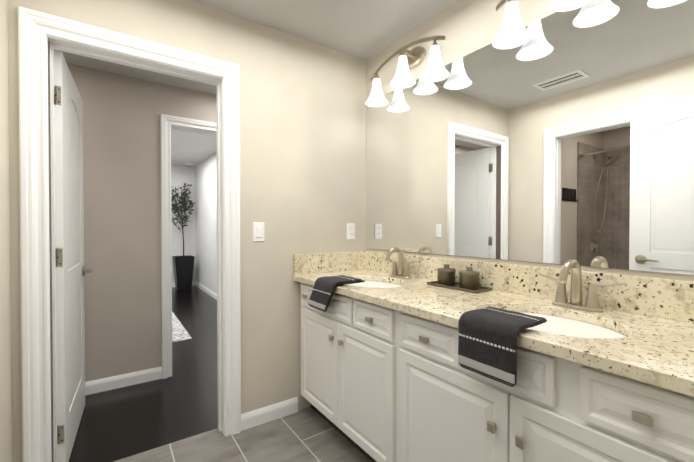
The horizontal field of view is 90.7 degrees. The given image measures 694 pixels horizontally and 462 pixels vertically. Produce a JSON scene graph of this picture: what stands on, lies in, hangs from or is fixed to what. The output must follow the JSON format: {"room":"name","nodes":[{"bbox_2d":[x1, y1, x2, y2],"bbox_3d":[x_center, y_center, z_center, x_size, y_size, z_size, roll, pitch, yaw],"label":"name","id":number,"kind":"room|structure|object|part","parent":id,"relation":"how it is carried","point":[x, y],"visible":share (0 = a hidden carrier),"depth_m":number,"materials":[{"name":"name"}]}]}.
{"room":"bathroom","nodes":[
{"label":"bathroom","id":0,"kind":"room"},
{"bbox_2d":[0,0,12,461],"bbox_3d":[-0.635,-0.019,0.196,0.120,2.420,2.970,0,1,-35],"label":"wall","id":1,"kind":"structure","parent":0,"point":[6,436],"depth_m":1.38,"materials":[{"name":"white paint"}]},
{"bbox_2d":[67,64,215,381],"bbox_3d":[-1.439,-0.047,2.793,3.740,2.420,0.120,0,1,-35],"label":"wall","id":2,"kind":"structure","parent":0,"point":[122,210],"depth_m":2.55,"materials":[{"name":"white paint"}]},
{"bbox_2d":[85,366,161,395],"bbox_3d":[-2.153,1.123,2.234,1.676,0.092,0.013,0,1,-35],"label":"baseboard","id":3,"kind":"structure","parent":2,"relation":"attached to","point":[115,382],"depth_m":2.55,"materials":[{"name":"white wood"}]},
{"bbox_2d":[160,114,215,378],"bbox_3d":[-1.023,0.121,3.081,1.157,2.079,0.174,0,1,-35],"label":"door frame","id":4,"kind":"structure","parent":2,"relation":"attached to","point":[168,123],"depth_m":2.72,"materials":[{"name":"white wood"}]},
{"bbox_2d":[69,286,217,461],"bbox_3d":[-2.769,1.179,4.121,4.600,0.060,5.705,0,1,-35],"label":"floor","id":5,"kind":"structure","parent":0,"point":[181,403],"depth_m":2.31,"materials":[{"name":"black wood"}]},
{"bbox_2d":[172,312,191,341],"bbox_3d":[-2.447,1.143,4.212,0.675,0.008,1.820,0,1,-35],"label":"rug","id":6,"kind":"object","parent":5,"relation":"on","point":[179,332],"visible":0.14,"depth_m":3.89,"materials":[{"name":"white fabric"}]},
{"bbox_2d":[171,183,194,289],"bbox_3d":[-3.195,0.085,6.616,0.559,2.073,0.395,0,1,-35],"label":"plant","id":7,"kind":"object","parent":5,"relation":"on","point":[183,266],"visible":1,"depth_m":6.55,"materials":[{"name":"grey plant"}]},
{"bbox_2d":[171,165,194,282],"bbox_3d":[-3.846,-0.089,6.598,1.650,2.420,0.120,0,1,-35],"label":"wall","id":8,"kind":"structure","parent":0,"point":[180,175],"depth_m":6.90,"materials":[{"name":"white paint"}]},
{"bbox_2d":[8,0,365,461],"bbox_3d":[-0.481,-0.040,2.177,2.620,2.420,0.120,0,1,-35],"label":"wall","id":9,"kind":"structure","parent":0,"point":[302,146],"depth_m":2.12,"materials":[{"name":"white paint"}]},
{"bbox_2d":[48,40,92,461],"bbox_3d":[-1.526,0.156,1.916,0.148,2.033,0.864,0,1,-35],"label":"hall door","id":10,"kind":"structure","parent":9,"relation":"in","point":[71,270],"depth_m":1.74,"materials":[{"name":"white wood"}]},
{"bbox_3d":[-1.358,0.160,1.577,0.002,2.033,0.114,0,1,-35],"label":"hall door jamb hinges","id":11,"kind":"part","parent":10,"relation":"part of","materials":[{"name":"white wood"}]},
{"bbox_2d":[18,6,240,461],"bbox_3d":[-1.049,0.111,1.788,0.935,2.127,0.174,0,1,-35],"label":"door frame","id":12,"kind":"structure","parent":9,"relation":"attached to","point":[37,30],"depth_m":1.57,"materials":[{"name":"white wood"}]},
{"bbox_2d":[253,222,263,241],"bbox_3d":[-0.530,0.006,2.064,0.070,0.115,0.010,0,1,-35],"label":"bathroom light switch","id":13,"kind":"object","parent":9,"relation":"attached to","point":[258,231],"visible":1,"depth_m":2.06,"materials":[{"name":"white plastic"}]},
{"bbox_2d":[241,397,297,430],"bbox_3d":[-0.473,1.124,2.115,0.372,0.092,0.013,0,1,-35],"label":"baseboard","id":14,"kind":"structure","parent":9,"relation":"attached to","point":[257,417],"depth_m":2.09,"materials":[{"name":"white wood"}]},
{"bbox_2d":[294,251,364,274],"bbox_3d":[-0.106,0.214,2.351,0.564,0.133,0.020,0,1,-35],"label":"backsplash","id":15,"kind":"structure","parent":9,"relation":"attached to","point":[309,264],"depth_m":2.33,"materials":[{"name":"beige stone"}]},
{"bbox_2d":[347,223,354,239],"bbox_3d":[0.029,0.004,2.451,0.070,0.115,0.008,0,1,-35],"label":"outlet","id":16,"kind":"object","parent":9,"relation":"attached to","point":[350,231],"visible":1,"depth_m":2.45,"materials":[{"name":"white plastic"}]},
{"bbox_2d":[195,152,216,293],"bbox_3d":[-1.853,-0.075,5.312,0.120,2.420,4.500,0,1,-35],"label":"wall","id":17,"kind":"structure","parent":0,"point":[200,237],"depth_m":6.21,"materials":[{"name":"white paint"}]},
{"bbox_2d":[195,281,216,299],"bbox_3d":[-1.874,1.090,5.238,0.013,0.092,4.380,0,1,-35],"label":"baseboard","id":18,"kind":"structure","parent":17,"relation":"attached to","point":[205,290],"depth_m":6.20,"materials":[{"name":"white wood"}]},
{"bbox_2d":[114,407,370,461],"bbox_3d":[-0.246,1.219,0.456,4.600,0.060,3.195,0,1,-35],"label":"floor","id":19,"kind":"structure","parent":0,"point":[309,434],"depth_m":1.87,"materials":[{"name":"grey tile"}]},
{"bbox_2d":[293,279,693,461],"bbox_3d":[0.450,0.750,1.569,0.580,0.853,1.936,0,1,-35],"label":"bathroom vanity","id":20,"kind":"object","parent":19,"relation":"on","point":[386,376],"depth_m":1.20,"materials":[{"name":"white wood"}]},
{"bbox_2d":[293,271,693,390],"bbox_3d":[0.445,0.306,1.564,0.590,0.033,1.942,0,1,-35],"label":"countertop","id":21,"kind":"structure","parent":20,"relation":"on","point":[662,350],"depth_m":1.08,"materials":[{"name":"beige stone"}]},
{"bbox_2d":[308,275,364,311],"bbox_3d":[-0.060,0.346,1.917,0.223,0.179,0.279,0,1,-35],"label":"towel","id":22,"kind":"object","parent":21,"relation":"on","point":[322,293],"visible":1,"depth_m":1.83,"materials":[{"name":"black fabric"}]},
{"bbox_2d":[353,275,400,290],"bbox_3d":[0.128,0.390,1.958,0.392,0.168,0.498,0,1,-35],"label":"sink","id":23,"kind":"object","parent":21,"relation":"in","point":[370,283],"depth_m":2.07,"materials":[{"name":"white ceramic"}]},
{"bbox_2d":[385,247,419,278],"bbox_3d":[0.288,0.190,2.066,0.149,0.186,0.297,0,1,-35],"label":"faucet","id":24,"kind":"object","parent":21,"relation":"on","point":[402,270],"visible":1,"depth_m":2.08,"materials":[{"name":"silver metal"}]},
{"bbox_2d":[427,264,491,292],"bbox_3d":[0.563,0.231,1.740,0.130,0.111,0.300,0,1,-35],"label":"tray","id":25,"kind":"object","parent":21,"relation":"on","point":[469,278],"visible":1,"depth_m":1.68,"materials":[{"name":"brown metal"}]},
{"bbox_2d":[458,307,546,386],"bbox_3d":[0.500,0.355,1.095,0.214,0.181,0.200,0,1,-35],"label":"towel","id":26,"kind":"object","parent":21,"relation":"on","point":[487,341],"visible":1,"depth_m":1.03,"materials":[{"name":"black fabric"}]},
{"bbox_2d":[496,303,632,342],"bbox_3d":[0.672,0.399,1.167,0.392,0.168,0.498,0,1,-35],"label":"sink","id":27,"kind":"object","parent":21,"relation":"in","point":[573,326],"depth_m":1.16,"materials":[{"name":"white ceramic"}]},
{"bbox_2d":[538,260,625,311],"bbox_3d":[0.833,0.199,1.275,0.149,0.186,0.297,0,1,-35],"label":"faucet","id":28,"kind":"object","parent":21,"relation":"on","point":[576,301],"visible":1,"depth_m":1.28,"materials":[{"name":"silver metal"}]},
{"bbox_2d":[54,0,456,166],"bbox_3d":[-1.863,-1.249,2.779,4.600,0.175,8.900,0,1,-35],"label":"ceiling","id":29,"kind":"structure","parent":0,"point":[364,29],"depth_m":2.09,"materials":[{"name":"white paint"}]},
{"bbox_2d":[366,0,693,280],"bbox_3d":[1.029,-0.031,1.341,0.120,2.420,2.970,0,1,-35],"label":"wall","id":30,"kind":"structure","parent":0,"point":[465,27],"depth_m":1.83,"materials":[{"name":"white paint"}]},
{"bbox_2d":[365,36,449,106],"bbox_3d":[0.345,-0.980,2.056,0.181,0.283,0.646,0,1,-35],"label":"sconce","id":31,"kind":"object","parent":30,"relation":"attached to","point":[435,70],"visible":1,"depth_m":2.03,"materials":[{"name":"white glass"}]},
{"bbox_3d":[0.196,-0.918,2.251,0.156,0.155,0.156,0,1,-35],"label":"lamp shade","id":32,"kind":"part","parent":31,"relation":"part of","materials":[{"name":"white glass"}]},
{"bbox_3d":[0.335,-0.961,2.049,0.156,0.155,0.156,0,1,-35],"label":"lamp shade","id":33,"kind":"part","parent":31,"relation":"part of","materials":[{"name":"white glass"}]},
{"bbox_3d":[0.473,-0.914,1.848,0.156,0.155,0.156,0,1,-35],"label":"lamp shade","id":34,"kind":"part","parent":31,"relation":"part of","materials":[{"name":"white glass"}]},
{"bbox_2d":[492,0,531,48],"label":"sconce","id":35,"kind":"object","parent":30,"relation":"attached to","point":[514,32],"depth_m":1.49,"materials":[{"name":"white glass"}]},
{"bbox_3d":[0.717,-0.910,1.494,0.156,0.155,0.156,0,1,-35],"label":"lamp shade","id":36,"kind":"part","parent":35,"relation":"part of","materials":[{"name":"white glass"}]},
{"bbox_2d":[365,251,693,322],"bbox_3d":[0.679,0.221,1.725,0.020,0.133,1.942,0,1,-35],"label":"backsplash","id":37,"kind":"structure","parent":30,"relation":"attached to","point":[663,298],"depth_m":1.38,"materials":[{"name":"beige stone"}]},
{"bbox_2d":[367,0,693,274],"bbox_3d":[0.687,-0.393,1.720,0.006,1.055,1.908,0,1,-35],"label":"vanity mirror","id":38,"kind":"object","parent":30,"relation":"attached to","point":[560,137],"visible":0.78,"depth_m":1.44,"materials":[{"name":"white mirror"}]},
{"bbox_2d":[550,0,592,11],"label":"sconce","id":39,"kind":"object","parent":30,"relation":"attached to","point":[556,5],"depth_m":1.35,"materials":[{"name":"white glass"}]},
{"bbox_3d":[0.856,-0.953,1.291,0.156,0.155,0.156,0,1,-35],"label":"lamp shade","id":40,"kind":"part","parent":39,"relation":"part of","materials":[{"name":"white glass"}]}
]}

